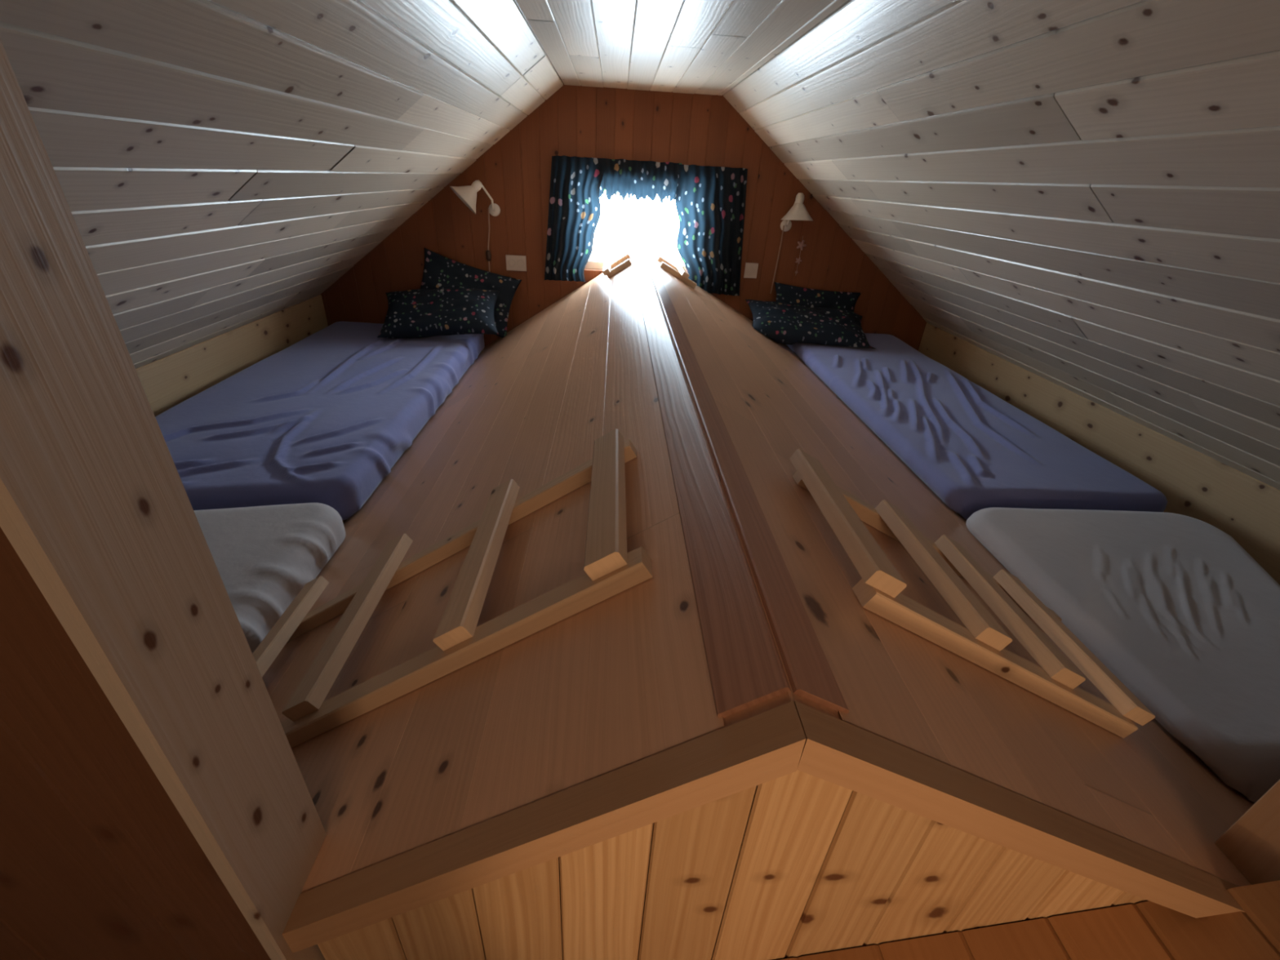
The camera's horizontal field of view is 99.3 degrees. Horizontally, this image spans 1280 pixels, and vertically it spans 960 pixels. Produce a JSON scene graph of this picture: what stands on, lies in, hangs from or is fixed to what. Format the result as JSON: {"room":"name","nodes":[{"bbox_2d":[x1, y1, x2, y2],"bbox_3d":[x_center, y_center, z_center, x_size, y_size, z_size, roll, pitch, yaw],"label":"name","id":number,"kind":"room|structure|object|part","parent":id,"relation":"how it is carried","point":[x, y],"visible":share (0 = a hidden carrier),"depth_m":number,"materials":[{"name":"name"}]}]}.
{"room":"attic bedroom","nodes":[
{"label":"attic bedroom","id":0,"kind":"room"},
{"bbox_2d":[0,527,271,959],"bbox_3d":[-1.129,0.669,0.669,1.508,2.660,0.101,2,29,-3],"label":"wall","id":1,"kind":"structure","parent":0,"point":[98,861],"depth_m":0.42,"materials":[{"name":"brown wood"}]},
{"bbox_2d":[0,39,326,959],"bbox_3d":[-0.360,0.511,0.614,0.012,2.270,0.104,2,29,-3],"label":"wooden beam","id":2,"kind":"structure","parent":1,"relation":"attached to","point":[95,505],"depth_m":0.34,"materials":[{"name":"brown wood"}]},
{"bbox_2d":[320,82,927,351],"bbox_3d":[0.032,-1.460,3.185,4.100,1.550,0.120,2,29,-3],"label":"wall","id":3,"kind":"structure","parent":0,"point":[575,121],"depth_m":3.09,"materials":[{"name":"red wood"}]},
{"bbox_2d":[449,180,500,271],"bbox_3d":[-0.922,-1.386,3.043,0.163,0.519,0.262,22,34,29],"label":"wall lamp","id":4,"kind":"object","parent":3,"relation":"attached to","point":[467,194],"visible":1,"depth_m":2.91,"materials":[{"name":"white metal"}]},
{"bbox_3d":[-0.946,-1.504,2.918,0.138,0.138,0.169,2,29,-3],"label":"lamp shade","id":5,"kind":"part","parent":4,"relation":"part of","materials":[{"name":"white metal"}]},
{"bbox_3d":[-0.830,-1.543,2.967,0.034,0.137,0.092,26,36,35],"label":"arm","id":6,"kind":"part","parent":4,"relation":"part of","materials":[{"name":"white metal"}]},
{"bbox_3d":[-0.866,-1.350,3.126,0.034,0.380,0.012,13,31,17],"label":"cord","id":7,"kind":"part","parent":4,"relation":"part of","materials":[{"name":"plastic"}]},
{"bbox_2d":[485,249,491,261],"bbox_3d":[-0.878,-1.299,3.147,0.028,0.060,0.028,2,29,-3],"label":"switch","id":8,"kind":"object","parent":4,"relation":"attached to","point":[488,257],"depth_m":3.14,"materials":[{"name":"brown plastic"}]},
{"bbox_3d":[-0.814,-1.510,3.038,0.066,0.066,0.018,2,29,-3],"label":"wall plate","id":9,"kind":"part","parent":4,"relation":"part of","materials":[{"name":"white ceramic"}]},
{"bbox_2d":[505,254,526,271],"bbox_3d":[-0.724,-1.268,3.180,0.115,0.085,0.012,2,29,-3],"label":"wall socket","id":10,"kind":"object","parent":3,"relation":"attached to","point":[513,263],"visible":1,"depth_m":3.18,"materials":[{"name":"beige plastic"}]},
{"bbox_2d":[507,259,515,266],"bbox_3d":[-0.749,-1.267,3.175,0.043,0.043,0.002,2,29,-3],"label":"socket","id":11,"kind":"object","parent":10,"relation":"attached to","point":[511,263],"depth_m":3.18,"materials":[{"name":"beige plastic"}]},
{"bbox_2d":[516,259,524,267],"bbox_3d":[-0.699,-1.265,3.178,0.043,0.043,0.002,2,29,-3],"label":"socket","id":12,"kind":"object","parent":10,"relation":"attached to","point":[520,263],"depth_m":3.18,"materials":[{"name":"beige plastic"}]},
{"bbox_2d":[544,155,604,281],"bbox_3d":[-0.377,-1.454,3.061,0.339,0.639,0.028,1,29,-5],"label":"curtain","id":13,"kind":"object","parent":3,"relation":"hanging from","point":[574,205],"visible":1,"depth_m":3.05,"materials":[{"name":"blue fabric"}]},
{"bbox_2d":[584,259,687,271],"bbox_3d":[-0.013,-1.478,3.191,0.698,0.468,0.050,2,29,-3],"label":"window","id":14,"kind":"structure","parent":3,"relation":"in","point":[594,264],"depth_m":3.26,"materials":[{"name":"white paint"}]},
{"bbox_2d":[597,157,681,204],"bbox_3d":[-0.006,-1.640,2.994,0.460,0.211,0.020,2,29,-3],"label":"valance","id":15,"kind":"object","parent":3,"relation":"attached to","point":[639,179],"visible":1,"depth_m":2.99,"materials":[{"name":"blue fabric"}]},
{"bbox_2d":[675,164,747,296],"bbox_3d":[0.401,-1.412,3.117,0.440,0.673,0.028,2,29,-3],"label":"curtain","id":16,"kind":"object","parent":3,"relation":"hanging from","point":[710,201],"visible":1,"depth_m":3.09,"materials":[{"name":"blue fabric"}]},
{"bbox_2d":[743,262,758,278],"bbox_3d":[0.664,-1.251,3.249,0.075,0.085,0.012,2,29,-3],"label":"wall socket","id":17,"kind":"object","parent":3,"relation":"attached to","point":[751,268],"visible":1,"depth_m":3.25,"materials":[{"name":"beige plastic"}]},
{"bbox_2d":[769,192,813,293],"bbox_3d":[0.872,-1.336,3.115,0.176,0.550,0.180,2,29,-3],"label":"wall lamp","id":18,"kind":"object","parent":3,"relation":"attached to","point":[798,211],"visible":1,"depth_m":2.99,"materials":[{"name":"white metal"}]},
{"bbox_3d":[0.815,-1.303,3.224,0.014,0.381,0.022,-23,39,-39],"label":"cord","id":19,"kind":"part","parent":18,"relation":"part of","materials":[{"name":"white plastic"}]},
{"bbox_3d":[0.842,-1.468,3.133,0.066,0.066,0.018,2,29,-3],"label":"wall plate","id":20,"kind":"part","parent":18,"relation":"part of","materials":[{"name":"white ceramic"}]},
{"bbox_3d":[0.881,-1.491,3.026,0.176,0.093,0.175,2,29,-3],"label":"lamp shade","id":21,"kind":"part","parent":18,"relation":"part of","materials":[{"name":"white metal"}]},
{"bbox_2d":[795,235,806,275],"bbox_3d":[0.946,-1.325,3.218,0.054,0.220,0.010,2,29,-3],"label":"hanging ornament","id":22,"kind":"object","parent":3,"relation":"hanging from","point":[801,245],"visible":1,"depth_m":3.19,"materials":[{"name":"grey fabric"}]},
{"bbox_2d":[795,257,801,263],"bbox_3d":[0.944,-1.303,3.230,0.036,0.038,0.009,2,29,-3],"label":"flower","id":23,"kind":"object","parent":22,"relation":"on","point":[798,260],"depth_m":3.23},
{"bbox_2d":[796,240,806,250],"bbox_3d":[0.950,-1.377,3.188,0.054,0.057,0.009,2,29,-3],"label":"flower","id":24,"kind":"object","parent":22,"relation":"on","point":[801,245],"depth_m":3.19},
{"bbox_2d":[0,0,1279,489],"bbox_3d":[0.083,-0.309,0.896,3.766,1.116,5.000,2,29,-3],"label":"sloped ceiling","id":25,"kind":"structure","parent":0,"point":[1082,195],"depth_m":1.27,"materials":[{"name":"white wood"}]},
{"bbox_2d":[135,294,328,416],"bbox_3d":[-1.846,0.246,1.125,0.068,0.377,5.000,2,29,-3],"label":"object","id":26,"kind":"structure","parent":25,"relation":"attached to","point":[168,381],"depth_m":2.44,"materials":[{"name":"brown wood"}]},
{"bbox_2d":[514,0,780,93],"bbox_3d":[0.085,-0.283,0.854,3.968,1.211,5.100,2,29,-3],"label":"trim","id":27,"kind":"structure","parent":25,"relation":"attached to","point":[514,0],"depth_m":1.90,"materials":[{"name":"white wood"}]},
{"bbox_2d":[780,880,1279,959],"bbox_3d":[0.378,0.814,0.132,0.751,0.266,1.150,2,29,-3],"label":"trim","id":28,"kind":"structure","parent":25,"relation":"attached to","point":[1148,930],"depth_m":0.59,"materials":[{"name":"brown wood"}]},
{"bbox_2d":[918,323,1279,585],"bbox_3d":[1.938,0.353,1.346,0.068,0.377,5.000,2,29,-3],"label":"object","id":29,"kind":"structure","parent":25,"relation":"attached to","point":[1194,484],"depth_m":2.02,"materials":[{"name":"brown wood"}]},
{"bbox_2d":[515,0,848,95],"bbox_3d":[0.113,-0.793,0.626,0.822,0.005,5.000,2,29,-3],"label":"ceiling","id":30,"kind":"structure","parent":0,"point":[689,46],"depth_m":1.73,"materials":[{"name":"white wood"}]},
{"bbox_3d":[0.002,-0.017,2.146,3.900,0.061,3.100,2,29,-3],"label":"floor","id":31,"kind":"structure","parent":0,"visible":0},
{"bbox_2d":[193,502,346,653],"bbox_3d":[-1.253,0.336,1.150,0.898,0.156,0.977,2,29,-3],"label":"mattress","id":32,"kind":"object","parent":31,"relation":"on","point":[264,556],"visible":0.3,"depth_m":1.35,"materials":[{"name":"white fabric"}]},
{"bbox_2d":[155,321,484,520],"bbox_3d":[-1.351,-0.381,2.417,0.910,0.165,2.112,2,29,-3],"label":"mattress","id":33,"kind":"object","parent":31,"relation":"on","point":[326,417],"visible":0.76,"depth_m":2.02,"materials":[{"name":"blue fabric"}]},
{"bbox_2d":[377,287,500,338],"bbox_3d":[-1.105,-0.931,3.020,0.648,0.240,0.292,0,29,-7],"label":"pillow","id":34,"kind":"object","parent":33,"relation":"on","point":[415,313],"visible":1,"depth_m":2.96,"materials":[{"name":"fabric"}]},
{"bbox_2d":[420,247,521,337],"bbox_3d":[-1.009,-1.079,3.158,0.630,0.469,0.161,1,29,-5],"label":"pillow","id":35,"kind":"object","parent":33,"relation":"on","point":[440,272],"visible":0.54,"depth_m":3.12,"materials":[{"name":"fabric"}]},
{"bbox_2d":[262,248,1254,959],"bbox_3d":[0.118,0.246,2.254,2.162,1.887,3.167,2,29,-3],"label":"partition","id":36,"kind":"object","parent":31,"relation":"on","point":[724,754],"visible":0.71,"depth_m":0.60,"materials":[{"name":"orange wood"}]},
{"bbox_2d":[252,428,653,748],"bbox_3d":[-0.391,0.197,0.953,0.774,0.522,0.460,2,29,-3],"label":"railing","id":37,"kind":"object","parent":36,"relation":"on","point":[610,570],"visible":0.88,"depth_m":0.79,"materials":[{"name":"brown wood"}]},
{"bbox_3d":[-0.400,0.144,1.061,0.765,0.508,0.030,2,29,-3],"label":"rail","id":38,"kind":"part","parent":37,"relation":"part of","materials":[{"name":"brown wood"}]},
{"bbox_3d":[-0.384,0.304,0.770,0.774,0.514,0.035,2,29,-3],"label":"rail","id":39,"kind":"part","parent":37,"relation":"part of","materials":[{"name":"brown wood"}]},
{"bbox_3d":[-0.136,0.334,0.496,0.504,0.355,0.034,2,29,-3],"label":"edge trim","id":40,"kind":"part","parent":36,"relation":"part of","materials":[{"name":"brown wood"}]},
{"bbox_2d":[602,253,631,278],"bbox_3d":[-0.127,-1.173,2.990,0.153,0.112,0.350,2,29,-3],"label":"frame","id":41,"kind":"object","parent":36,"relation":"on","point":[610,269],"visible":1,"depth_m":2.90,"materials":[{"name":"brown wood"}]},
{"bbox_3d":[-0.114,-1.129,2.900,0.136,0.101,0.030,2,29,-3],"label":"rail","id":42,"kind":"part","parent":41,"relation":"part of","materials":[{"name":"brown wood"}]},
{"bbox_3d":[-0.132,-1.237,3.103,0.153,0.112,0.030,2,29,-3],"label":"rail","id":43,"kind":"part","parent":41,"relation":"part of","materials":[{"name":"brown wood"}]},
{"bbox_2d":[657,256,697,288],"bbox_3d":[0.204,-1.148,3.007,0.206,0.127,0.370,2,29,-3],"label":"frame","id":44,"kind":"object","parent":36,"relation":"on","point":[678,270],"visible":1,"depth_m":2.93,"materials":[{"name":"brown wood"}]},
{"bbox_3d":[0.182,-1.225,3.123,0.171,0.108,0.030,2,29,-3],"label":"rail","id":45,"kind":"part","parent":44,"relation":"part of","materials":[{"name":"brown wood"}]},
{"bbox_2d":[789,448,1155,738],"bbox_3d":[0.581,0.207,0.914,0.643,0.388,0.350,2,29,-3],"label":"railing","id":46,"kind":"object","parent":36,"relation":"on","point":[983,643],"visible":1,"depth_m":0.80,"materials":[{"name":"brown wood"}]},
{"bbox_3d":[0.582,0.143,1.062,0.629,0.354,0.030,2,29,-3],"label":"rail","id":47,"kind":"part","parent":46,"relation":"part of","materials":[{"name":"brown wood"}]},
{"bbox_3d":[0.510,0.256,0.758,0.484,0.276,0.035,2,29,-3],"label":"rail","id":48,"kind":"part","parent":46,"relation":"part of","materials":[{"name":"brown wood"}]},
{"bbox_3d":[0.423,0.353,0.530,0.617,0.361,0.034,2,29,-3],"label":"edge trim","id":49,"kind":"part","parent":36,"relation":"part of","materials":[{"name":"brown wood"}]},
{"bbox_2d":[786,333,1167,519],"bbox_3d":[1.265,-0.353,2.579,0.728,0.235,2.010,2,29,-3],"label":"mattress","id":50,"kind":"object","parent":31,"relation":"on","point":[974,449],"visible":0.86,"depth_m":2.01,"materials":[{"name":"blue fabric"}]},
{"bbox_2d":[745,299,875,348],"bbox_3d":[0.977,-0.898,3.139,0.718,0.185,0.357,4,29,0],"label":"pillow","id":51,"kind":"object","parent":50,"relation":"on","point":[785,323],"visible":1,"depth_m":3.06,"materials":[{"name":"fabric"}]},
{"bbox_2d":[773,281,862,312],"bbox_3d":[1.067,-1.049,3.300,0.578,0.258,0.129,0,29,-7],"label":"pillow","id":52,"kind":"object","parent":50,"relation":"on","point":[806,297],"visible":0.46,"depth_m":3.28,"materials":[{"name":"fabric"}]},
{"bbox_2d":[965,507,1279,803],"bbox_3d":[1.303,0.365,1.306,0.740,0.223,0.825,2,29,-3],"label":"mattress","id":53,"kind":"object","parent":31,"relation":"on","point":[1172,605],"visible":1,"depth_m":1.21,"materials":[{"name":"white fabric"}]},
{"bbox_3d":[1.370,0.739,0.815,1.283,2.660,0.101,2,29,-3],"label":"wall","id":54,"kind":"structure","parent":0,"visible":0},
{"bbox_2d":[1214,779,1279,884],"bbox_3d":[0.735,0.542,0.678,0.012,2.270,0.104,2,29,-3],"label":"trim","id":55,"kind":"structure","parent":54,"relation":"attached to","point":[1252,843],"depth_m":0.65,"materials":[{"name":"brown wood"}]}
]}

